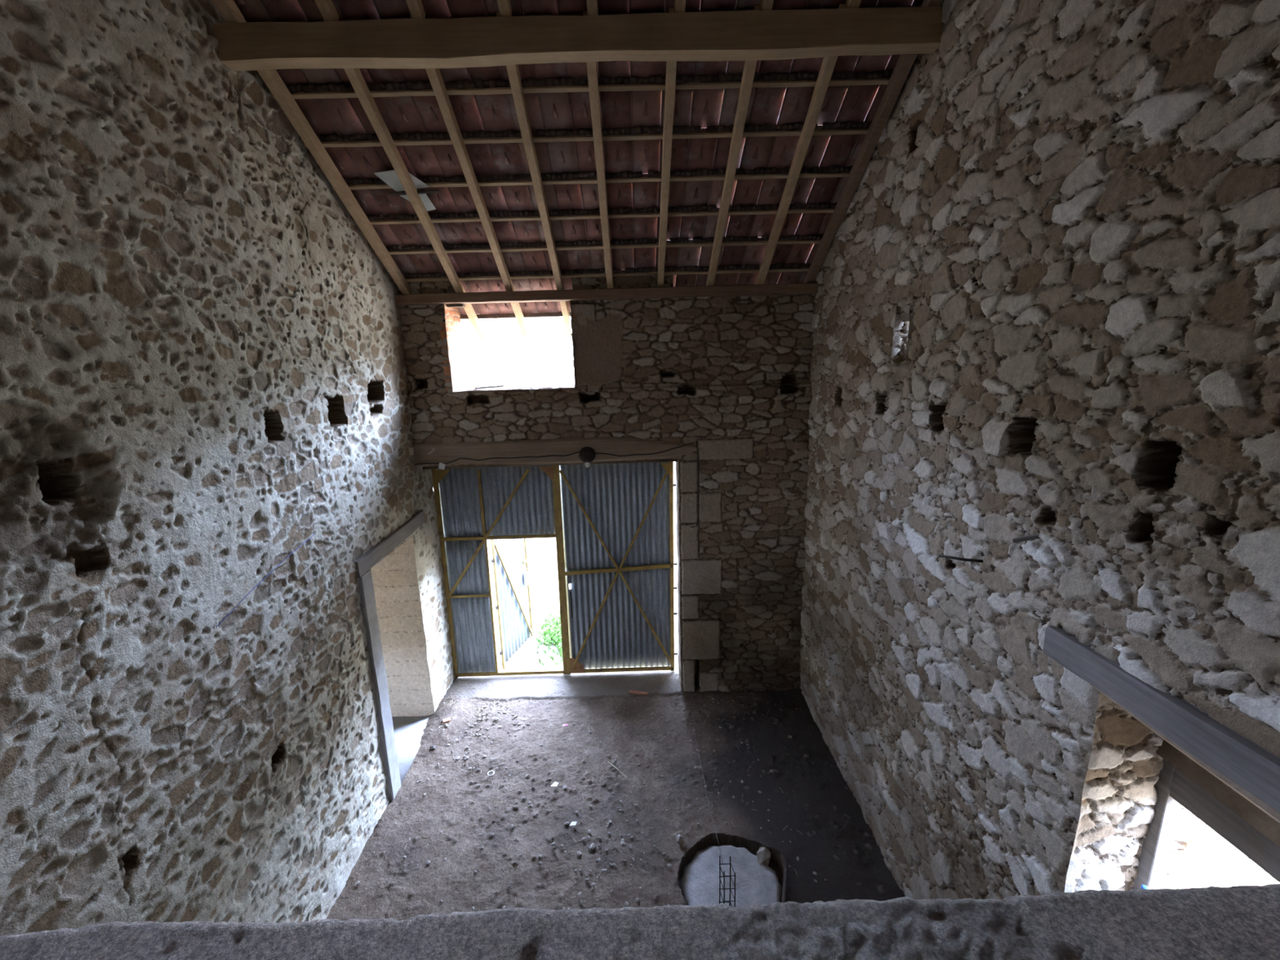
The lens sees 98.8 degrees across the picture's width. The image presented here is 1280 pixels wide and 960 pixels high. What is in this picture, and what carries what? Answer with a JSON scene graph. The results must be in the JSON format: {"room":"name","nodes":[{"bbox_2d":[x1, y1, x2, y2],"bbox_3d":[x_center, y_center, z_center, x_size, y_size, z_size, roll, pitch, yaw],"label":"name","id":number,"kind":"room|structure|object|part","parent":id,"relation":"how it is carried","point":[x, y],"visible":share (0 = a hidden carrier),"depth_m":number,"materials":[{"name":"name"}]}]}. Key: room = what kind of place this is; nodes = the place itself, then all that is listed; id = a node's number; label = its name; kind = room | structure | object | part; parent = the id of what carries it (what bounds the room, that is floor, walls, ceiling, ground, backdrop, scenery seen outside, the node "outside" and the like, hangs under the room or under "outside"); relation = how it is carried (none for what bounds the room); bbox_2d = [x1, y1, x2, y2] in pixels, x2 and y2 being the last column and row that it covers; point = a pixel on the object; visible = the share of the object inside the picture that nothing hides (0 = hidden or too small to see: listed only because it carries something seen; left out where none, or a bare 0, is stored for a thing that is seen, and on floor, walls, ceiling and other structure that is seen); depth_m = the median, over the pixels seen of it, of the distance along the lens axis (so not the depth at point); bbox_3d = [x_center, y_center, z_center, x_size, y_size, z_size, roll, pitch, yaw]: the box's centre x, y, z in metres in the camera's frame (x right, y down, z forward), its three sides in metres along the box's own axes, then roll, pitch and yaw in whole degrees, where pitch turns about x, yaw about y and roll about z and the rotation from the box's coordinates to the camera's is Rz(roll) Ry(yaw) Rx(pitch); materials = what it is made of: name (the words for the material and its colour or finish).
{"room":"farm building","nodes":[
{"label":"farm building","id":0,"kind":"room"},
{"bbox_2d":[0,0,454,935],"bbox_3d":[-3.089,-0.074,2.241,0.618,9.203,11.508,-2,13,0],"label":"wall","id":1,"kind":"structure","parent":0,"point":[203,371],"depth_m":3.34,"materials":[{"name":"stone"}]},
{"bbox_2d":[216,533,315,626],"bbox_3d":[-2.758,0.703,4.118,0.004,0.243,1.201,-2,13,0],"label":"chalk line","id":2,"kind":"object","parent":1,"relation":"attached to","point":[315,533],"visible":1,"depth_m":4.00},
{"bbox_2d":[353,509,425,577],"bbox_3d":[-2.927,0.681,6.244,0.309,0.204,1.763,-2,13,0],"label":"lintel","id":3,"kind":"object","parent":1,"relation":"attached to","point":[366,562],"visible":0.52,"depth_m":6.03,"materials":[{"name":"grey wood"}]},
{"bbox_2d":[212,6,944,71],"bbox_3d":[-0.398,-3.078,3.843,5.200,0.243,0.141,-2,13,0],"label":"purlin","id":4,"kind":"object","parent":1,"relation":"attached to","point":[771,34],"visible":0.95,"depth_m":3.78,"materials":[{"name":"wood"}]},
{"bbox_2d":[307,533,435,716],"bbox_3d":[-4.185,2.070,6.048,2.860,3.000,2.400,-2,13,0],"label":"wall","id":5,"kind":"structure","parent":0,"point":[394,578],"depth_m":7.05,"materials":[{"name":"beige concrete"}]},
{"bbox_2d":[391,715,428,783],"bbox_3d":[-4.059,3.493,6.284,2.730,0.155,2.230,-2,13,0],"label":"floor","id":6,"kind":"structure","parent":0,"point":[408,731],"depth_m":6.90,"materials":[{"name":"grey concrete"}]},
{"bbox_2d":[533,600,562,665],"bbox_3d":[-0.733,2.570,9.580,2.151,0.116,2.430,-2,13,0],"label":"grass","id":7,"kind":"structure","parent":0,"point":[547,639],"depth_m":9.34,"materials":[{"name":"green plant"}]},
{"bbox_2d":[223,0,924,315],"bbox_3d":[-0.286,-2.812,1.187,6.068,3.855,11.564,-2,13,0],"label":"ceiling","id":8,"kind":"structure","parent":0,"point":[843,107],"depth_m":4.91,"materials":[{"name":"ceramic"}]},
{"bbox_2d":[212,0,410,294],"bbox_3d":[-2.784,-3.110,3.932,0.089,3.894,6.373,-2,13,0],"label":"rafter","id":9,"kind":"object","parent":8,"relation":"attached to","point":[228,10],"visible":0.7,"depth_m":4.73,"materials":[{"name":"brown wood"}]},
{"bbox_2d":[314,0,484,337],"bbox_3d":[-2.140,-3.131,3.937,0.110,3.897,6.372,-2,13,0],"label":"rafter","id":10,"kind":"object","parent":8,"relation":"attached to","point":[326,8],"visible":0.85,"depth_m":4.87,"materials":[{"name":"brown wood"}]},
{"bbox_2d":[373,169,438,211],"bbox_3d":[-2.192,-2.740,5.179,0.561,0.261,0.325,-11,16,-37],"label":"sheet","id":11,"kind":"object","parent":10,"relation":"attached to","point":[390,178],"visible":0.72,"depth_m":5.16,"materials":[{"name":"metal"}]},
{"bbox_2d":[405,0,528,337],"bbox_3d":[-1.541,-3.148,3.942,0.111,3.896,6.372,-2,13,0],"label":"rafter","id":12,"kind":"object","parent":8,"relation":"attached to","point":[415,7],"visible":0.91,"depth_m":4.89,"materials":[{"name":"brown wood"}]},
{"bbox_2d":[460,311,570,319],"bbox_3d":[-0.398,-2.189,7.203,5.600,0.062,0.049,-2,13,0],"label":"board","id":13,"kind":"object","parent":12,"relation":"on","point":[533,314],"visible":0.19,"depth_m":7.18,"materials":[{"name":"brown wood"}]},
{"bbox_2d":[496,0,572,335],"bbox_3d":[-0.942,-3.164,3.946,0.111,3.896,6.372,-2,13,0],"label":"rafter","id":14,"kind":"object","parent":8,"relation":"attached to","point":[504,7],"visible":0.82,"depth_m":4.89,"materials":[{"name":"brown wood"}]},
{"bbox_2d":[582,0,613,288],"bbox_3d":[-0.344,-3.181,3.950,0.111,3.897,6.371,-2,13,0],"label":"rafter","id":15,"kind":"object","parent":8,"relation":"attached to","point":[592,5],"visible":0.71,"depth_m":4.77,"materials":[{"name":"brown wood"}]},
{"bbox_2d":[271,77,890,99],"bbox_3d":[-0.403,-3.112,4.359,5.040,0.043,0.048,-2,13,0],"label":"batten","id":16,"kind":"object","parent":15,"relation":"on","point":[855,82],"visible":0.84,"depth_m":4.35,"materials":[{"name":"brown wood"}]},
{"bbox_2d":[302,128,868,147],"bbox_3d":[-0.403,-2.975,4.771,5.040,0.044,0.047,-2,13,0],"label":"batten","id":17,"kind":"object","parent":15,"relation":"on","point":[863,131],"visible":0.87,"depth_m":4.76,"materials":[{"name":"brown wood"}]},
{"bbox_2d":[332,172,849,190],"bbox_3d":[-0.402,-2.835,5.196,5.040,0.044,0.048,-2,13,0],"label":"batten","id":18,"kind":"object","parent":15,"relation":"on","point":[821,175],"visible":0.86,"depth_m":5.19,"materials":[{"name":"brown wood"}]},
{"bbox_2d":[374,239,821,254],"bbox_3d":[-0.400,-2.560,6.026,5.040,0.044,0.048,-2,13,0],"label":"batten","id":19,"kind":"object","parent":15,"relation":"on","point":[810,241],"visible":0.81,"depth_m":6.01,"materials":[{"name":"brown wood"}]},
{"bbox_2d":[391,267,808,282],"bbox_3d":[-0.399,-2.416,6.460,5.040,0.044,0.048,-2,13,0],"label":"batten","id":20,"kind":"object","parent":15,"relation":"on","point":[802,269],"visible":0.86,"depth_m":6.45,"materials":[{"name":"brown wood"}]},
{"bbox_2d":[657,0,685,287],"bbox_3d":[0.255,-3.201,3.956,0.111,3.898,6.372,-2,13,0],"label":"rafter","id":21,"kind":"object","parent":8,"relation":"attached to","point":[679,5],"visible":0.65,"depth_m":4.80,"materials":[{"name":"brown wood"}]},
{"bbox_2d":[706,0,773,285],"bbox_3d":[0.854,-3.218,3.960,0.111,3.894,6.373,-2,13,0],"label":"rafter","id":22,"kind":"object","parent":8,"relation":"attached to","point":[749,67],"visible":0.69,"depth_m":4.83,"materials":[{"name":"brown wood"}]},
{"bbox_2d":[355,208,835,224],"bbox_3d":[-0.401,-2.697,5.610,5.040,0.045,0.049,-2,13,0],"label":"batten","id":23,"kind":"object","parent":22,"relation":"on","point":[811,210],"visible":0.81,"depth_m":5.60,"materials":[{"name":"brown wood"}]},
{"bbox_2d":[755,0,861,284],"bbox_3d":[1.453,-3.235,3.964,0.111,3.897,6.371,-2,13,0],"label":"rafter","id":24,"kind":"object","parent":8,"relation":"attached to","point":[828,63],"visible":0.65,"depth_m":4.86,"materials":[{"name":"brown wood"}]},
{"bbox_2d":[803,0,942,283],"bbox_3d":[2.023,-3.253,3.969,0.089,3.894,6.373,-2,13,0],"label":"rafter","id":25,"kind":"object","parent":8,"relation":"attached to","point":[904,63],"visible":0.68,"depth_m":4.88,"materials":[{"name":"brown wood"}]},
{"bbox_2d":[395,275,815,692],"bbox_3d":[-0.324,0.368,7.409,6.201,5.906,0.637,-2,13,0],"label":"wall","id":26,"kind":"structure","parent":0,"point":[729,375],"depth_m":6.88,"materials":[{"name":"stone"}]},
{"bbox_2d":[439,303,466,391],"bbox_3d":[-2.368,-1.662,6.940,0.118,1.046,0.590,-2,13,0],"label":"window reveal","id":27,"kind":"structure","parent":26,"relation":"attached to","point":[452,317],"depth_m":6.85,"materials":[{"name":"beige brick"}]},
{"bbox_2d":[475,385,504,388],"bbox_3d":[-1.900,-1.176,6.925,0.355,0.033,0.053,-5,13,-16],"label":"wood offcut","id":28,"kind":"object","parent":26,"relation":"on","point":[496,386],"visible":1,"depth_m":6.90,"materials":[{"name":"wood"}]},
{"bbox_2d":[431,465,567,678],"bbox_3d":[-1.971,1.341,7.842,1.722,3.248,0.064,-2,13,0],"label":"gate leaf","id":29,"kind":"object","parent":26,"relation":"attached to","point":[475,506],"visible":0.92,"depth_m":7.71,"materials":[{"name":"metal"}]},
{"bbox_3d":[-2.686,-0.034,7.496,0.210,0.220,0.006,-2,13,0],"label":"gusset plate","id":30,"kind":"part","parent":29,"relation":"part of","materials":[{"name":"paint"}]},
{"bbox_3d":[-2.468,1.673,7.905,0.590,0.035,0.030,-2,13,0],"label":"rail","id":31,"kind":"part","parent":29,"relation":"part of","materials":[{"name":"paint"}]},
{"bbox_3d":[-2.195,0.333,7.606,0.040,0.950,0.030,-2,13,0],"label":"post","id":32,"kind":"part","parent":29,"relation":"part of","materials":[{"name":"paint"}]},
{"bbox_3d":[-2.151,1.849,7.949,0.045,2.120,0.030,-2,13,0],"label":"post","id":33,"kind":"part","parent":29,"relation":"part of","materials":[{"name":"paint"}]},
{"bbox_3d":[-1.977,0.809,7.717,1.580,0.045,0.030,-2,13,0],"label":"rail","id":34,"kind":"part","parent":29,"relation":"part of","materials":[{"name":"paint"}]},
{"bbox_3d":[-1.929,2.886,8.188,1.620,0.050,0.030,-2,13,0],"label":"rail","id":35,"kind":"part","parent":29,"relation":"part of","materials":[{"name":"paint"}]},
{"bbox_3d":[-1.296,-0.075,7.507,0.210,0.220,0.006,-2,13,0],"label":"gusset plate","id":36,"kind":"part","parent":29,"relation":"part of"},
{"bbox_2d":[490,538,533,669],"bbox_3d":[-1.944,1.735,8.551,0.124,2.105,1.065,2,13,15],"label":"door","id":37,"kind":"structure","parent":26,"relation":"in","point":[511,580],"depth_m":8.55,"materials":[{"name":"metal"}]},
{"bbox_3d":[-1.937,2.740,8.788,0.030,0.030,1.000,2,13,15],"label":"rail","id":38,"kind":"part","parent":37,"relation":"part of","materials":[{"name":"paint"}]},
{"bbox_2d":[411,436,697,466],"bbox_3d":[-1.086,-0.393,7.060,3.637,0.320,0.330,-2,13,0],"label":"lintel beam","id":39,"kind":"structure","parent":26,"relation":"attached to","point":[445,452],"depth_m":6.91,"materials":[{"name":"brown wood"}]},
{"bbox_2d":[413,442,693,466],"bbox_3d":[-1.109,-0.318,6.887,3.574,0.213,0.016,-2,13,0],"label":"cable","id":40,"kind":"object","parent":39,"relation":"attached to","point":[691,442],"visible":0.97,"depth_m":6.88,"materials":[{"name":"black rubber"}]},
{"bbox_2d":[438,462,445,469],"bbox_3d":[-2.490,-0.174,6.894,0.088,0.088,0.040,-2,13,0],"label":"junction box","id":41,"kind":"object","parent":40,"relation":"hanging from","point":[442,465],"visible":1,"depth_m":6.88,"materials":[{"name":"white plastic"}]},
{"bbox_2d":[578,446,595,467],"bbox_3d":[-0.662,-0.285,6.876,0.210,0.258,0.107,-2,13,0],"label":"lamp","id":42,"kind":"object","parent":39,"relation":"attached to","point":[587,454],"visible":1,"depth_m":6.84,"materials":[{"name":"metal"}]},
{"bbox_3d":[-0.660,-0.221,6.879,0.072,0.132,0.072,-2,13,0],"label":"bulb","id":43,"kind":"part","parent":42,"relation":"part of","materials":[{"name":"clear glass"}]},
{"bbox_2d":[394,282,819,305],"bbox_3d":[-0.394,-2.217,6.549,5.100,0.117,0.176,-2,13,0],"label":"wall plate","id":44,"kind":"object","parent":26,"relation":"on","point":[793,288],"visible":0.98,"depth_m":6.47,"materials":[{"name":"brown wood"}]},
{"bbox_2d":[555,462,677,674],"bbox_3d":[-0.291,1.294,7.842,1.688,3.248,0.096,-2,13,0],"label":"gate leaf","id":45,"kind":"object","parent":26,"relation":"attached to","point":[615,521],"visible":0.91,"depth_m":7.84,"materials":[{"name":"metal"}]},
{"bbox_3d":[-0.996,1.812,7.922,0.020,0.413,0.043,-4,13,-12],"label":"handle","id":46,"kind":"part","parent":45,"relation":"part of","materials":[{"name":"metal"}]},
{"bbox_3d":[-0.937,2.759,8.153,0.210,0.250,0.006,-2,13,0],"label":"gusset plate","id":47,"kind":"part","parent":45,"relation":"part of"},
{"bbox_3d":[-0.308,1.282,7.848,1.552,0.125,0.030,-2,13,0],"label":"rail","id":48,"kind":"part","parent":45,"relation":"part of","materials":[{"name":"paint"}]},
{"bbox_3d":[-0.275,2.837,8.200,1.550,0.055,0.030,-2,13,0],"label":"rail","id":49,"kind":"part","parent":45,"relation":"part of","materials":[{"name":"paint"}]},
{"bbox_3d":[0.353,-0.134,7.518,0.150,0.200,0.006,-2,13,0],"label":"gusset plate","id":50,"kind":"part","parent":45,"relation":"part of","materials":[{"name":"paint"}]},
{"bbox_2d":[690,441,699,528],"bbox_3d":[0.703,0.068,7.029,0.113,1.138,0.018,-2,13,0],"label":"cable","id":51,"kind":"object","parent":26,"relation":"attached to","point":[695,442],"visible":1,"depth_m":7.03,"materials":[{"name":"plastic"}]},
{"bbox_2d":[325,649,905,920],"bbox_3d":[-0.179,4.196,3.408,5.200,0.604,11.200,-2,13,0],"label":"floor","id":52,"kind":"structure","parent":0,"point":[834,841],"depth_m":5.84,"materials":[{"name":"grey soil"}]},
{"bbox_2d":[358,568,401,800],"bbox_3d":[-2.756,2.224,5.802,0.089,2.632,0.252,-2,13,0],"label":"door frame","id":53,"kind":"structure","parent":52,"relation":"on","point":[366,588],"depth_m":5.75,"materials":[{"name":"grey wood"}]},
{"bbox_2d":[429,745,435,750],"bbox_3d":[-2.533,3.281,6.712,0.083,0.059,0.084,-2,13,0],"label":"chip","id":54,"kind":"object","parent":52,"relation":"on","point":[433,747],"visible":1,"depth_m":6.69,"materials":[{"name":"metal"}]},
{"bbox_2d":[442,716,451,724],"bbox_3d":[-2.513,3.138,7.133,0.110,0.063,0.077,-10,15,-32],"label":"brick piece","id":55,"kind":"object","parent":52,"relation":"on","point":[447,719],"visible":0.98,"depth_m":7.12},
{"bbox_2d":[487,770,494,776],"bbox_3d":[-1.705,3.355,6.272,0.082,0.012,0.081,-2,13,0],"label":"ring","id":56,"kind":"object","parent":52,"relation":"on","point":[490,771],"visible":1,"depth_m":6.26,"materials":[{"name":"white plastic"}]},
{"bbox_2d":[551,782,559,786],"bbox_3d":[-0.940,3.368,6.064,0.068,0.015,0.072,6,15,30],"label":"paper scrap","id":57,"kind":"object","parent":52,"relation":"on","point":[555,784],"visible":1,"depth_m":6.07,"materials":[{"name":"white paper"}]},
{"bbox_2d":[568,821,577,826],"bbox_3d":[-0.678,3.482,5.562,0.075,0.011,0.050,-2,13,0],"label":"paper scrap","id":58,"kind":"object","parent":52,"relation":"on","point":[573,823],"visible":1,"depth_m":5.56,"materials":[{"name":"white paper"}]},
{"bbox_2d":[339,678,826,911],"bbox_3d":[-0.517,3.298,6.319,4.345,0.103,3.713,-2,13,0],"label":"gravel","id":59,"kind":"object","parent":52,"relation":"on","point":[593,846],"visible":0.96,"depth_m":5.58,"materials":[{"name":"compacted earth"},{"name":"small stones"}]},
{"bbox_2d":[390,674,799,915],"bbox_3d":[-0.568,3.251,6.391,4.286,0.082,3.694,-2,13,0],"label":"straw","id":60,"kind":"object","parent":52,"relation":"on","point":[458,674],"visible":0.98,"depth_m":6.66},
{"bbox_2d":[608,761,626,777],"bbox_3d":[-0.259,3.312,6.274,0.013,0.015,0.341,-12,17,-39],"label":"stick","id":61,"kind":"object","parent":52,"relation":"on","point":[608,762],"visible":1,"depth_m":6.25,"materials":[{"name":"wood"}]},
{"bbox_2d":[629,689,648,695],"bbox_3d":[-0.021,2.984,7.690,0.262,0.064,0.052,-1,13,3],"label":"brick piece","id":62,"kind":"object","parent":52,"relation":"on","point":[636,692],"visible":1,"depth_m":7.67,"materials":[{"name":"red brick"}]},
{"bbox_2d":[675,834,684,845],"bbox_3d":[0.392,3.505,5.339,0.096,0.091,0.079,6,15,31],"label":"chip","id":63,"kind":"object","parent":52,"relation":"on","point":[680,839],"visible":1,"depth_m":5.32,"materials":[{"name":"stone"}]},
{"bbox_2d":[693,732,723,863],"bbox_3d":[0.718,3.371,5.992,0.027,0.066,1.782,-2,13,-3],"label":"string","id":64,"kind":"object","parent":52,"relation":"on","point":[694,732],"visible":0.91,"depth_m":5.74,"materials":[{"name":"red"}]},
{"bbox_2d":[679,844,782,906],"bbox_3d":[0.821,3.727,4.944,0.923,0.154,0.915,-2,13,0],"label":"concrete footing","id":65,"kind":"object","parent":52,"relation":"in","point":[753,885],"visible":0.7,"depth_m":5.01,"materials":[{"name":"grey concrete"}]},
{"bbox_2d":[719,855,736,906],"bbox_3d":[0.738,3.447,4.637,0.124,0.550,0.116,-2,13,0],"label":"cage","id":66,"kind":"object","parent":65,"relation":"on","point":[723,888],"visible":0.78,"depth_m":4.63,"materials":[{"name":"metal"}]},
{"bbox_2d":[756,846,770,866],"bbox_3d":[1.194,3.567,5.232,0.124,0.100,0.234,7,15,33],"label":"chip","id":67,"kind":"object","parent":65,"relation":"on","point":[762,854],"visible":0.91,"depth_m":5.18,"materials":[{"name":"stone"}]},
{"bbox_2d":[0,884,1279,959],"bbox_3d":[-0.221,1.710,-0.654,5.040,0.249,4.376,-2,13,0],"label":"ledge","id":68,"kind":"structure","parent":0,"point":[1234,922],"depth_m":1.36,"materials":[{"name":"concrete"}]},
{"bbox_2d":[799,0,1279,900],"bbox_3d":[2.482,-0.273,2.277,0.669,9.272,11.509,-2,13,0],"label":"wall","id":69,"kind":"structure","parent":0,"point":[1046,301],"depth_m":2.94,"materials":[{"name":"stone"}]},
{"bbox_2d":[938,554,982,562],"bbox_3d":[2.131,0.521,3.596,0.310,0.040,0.053,8,16,37],"label":"rod","id":70,"kind":"object","parent":69,"relation":"attached to","point":[940,555],"visible":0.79,"depth_m":3.59,"materials":[{"name":"metal"}]},
{"bbox_2d":[1012,533,1040,542],"bbox_3d":[2.185,0.317,3.041,0.193,0.100,0.022,11,18,43],"label":"wooden peg","id":71,"kind":"object","parent":69,"relation":"attached to","point":[1033,536],"visible":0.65,"depth_m":3.06,"materials":[{"name":"wood"}]},
{"bbox_2d":[1140,884,1149,889],"bbox_3d":[2.543,2.145,2.778,0.072,0.203,0.071,-2,13,0],"label":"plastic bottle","id":72,"kind":"object","parent":69,"relation":"on","point":[1142,886],"visible":0.18,"depth_m":2.76,"materials":[{"name":"blue plastic"}]},
{"bbox_2d":[1043,626,1279,813],"bbox_3d":[2.266,1.010,2.164,0.166,0.213,1.615,-2,13,0],"label":"lintel","id":73,"kind":"object","parent":69,"relation":"attached to","point":[1256,770],"visible":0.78,"depth_m":2.23,"materials":[{"name":"grey wood"}]},
{"bbox_2d":[1089,684,1279,822],"bbox_3d":[2.449,1.250,2.174,0.470,0.450,1.120,-2,13,0],"label":"trim","id":74,"kind":"structure","parent":69,"relation":"attached to","point":[1272,812],"depth_m":2.12,"materials":[{"name":"brown wood"}]},
{"bbox_2d":[1132,759,1279,889],"bbox_3d":[2.692,1.875,2.361,0.090,0.905,1.048,-2,13,0],"label":"window","id":75,"kind":"structure","parent":69,"relation":"in","point":[1175,790],"depth_m":2.68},
{"bbox_3d":[2.685,1.767,2.828,0.090,0.900,0.090,-2,13,0],"label":"post","id":76,"kind":"part","parent":75,"relation":"part of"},
{"bbox_3d":[2.683,1.577,2.293,0.072,0.205,1.046,-2,13,0],"label":"rail","id":77,"kind":"part","parent":75,"relation":"part of","materials":[{"name":"brown wood"}]},
{"label":"outside","id":78,"kind":"structure","parent":0,"visible":0},
{"bbox_2d":[487,462,677,654],"bbox_3d":[-0.151,0.315,20.577,80.000,0.380,100.000,-2,13,0],"label":"sky","id":79,"kind":"structure","parent":78,"point":[542,552],"depth_m":11.57,"materials":[{"name":"white"}]},
{"bbox_2d":[1176,815,1279,888],"bbox_3d":[21.651,5.237,-7.729,37.150,1.984,42.000,-2,13,0],"label":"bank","id":80,"kind":"object","parent":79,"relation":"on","point":[1259,879],"depth_m":4.06,"materials":[{"name":"white"}]},
{"bbox_2d":[1177,835,1262,888],"bbox_3d":[4.243,2.846,4.031,0.720,0.254,0.254,-6,14,-20],"label":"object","id":81,"kind":"object","parent":80,"relation":"on","point":[1208,866],"visible":0.66,"depth_m":3.94,"materials":[{"name":"white plastic"}]},
{"bbox_2d":[1185,816,1277,884],"bbox_3d":[4.676,2.618,4.172,1.815,1.282,1.921,-9,15,-28],"label":"brushwood","id":82,"kind":"object","parent":80,"relation":"on","point":[1196,824],"visible":0.15,"depth_m":4.10,"materials":[{"name":"white"}]}
]}

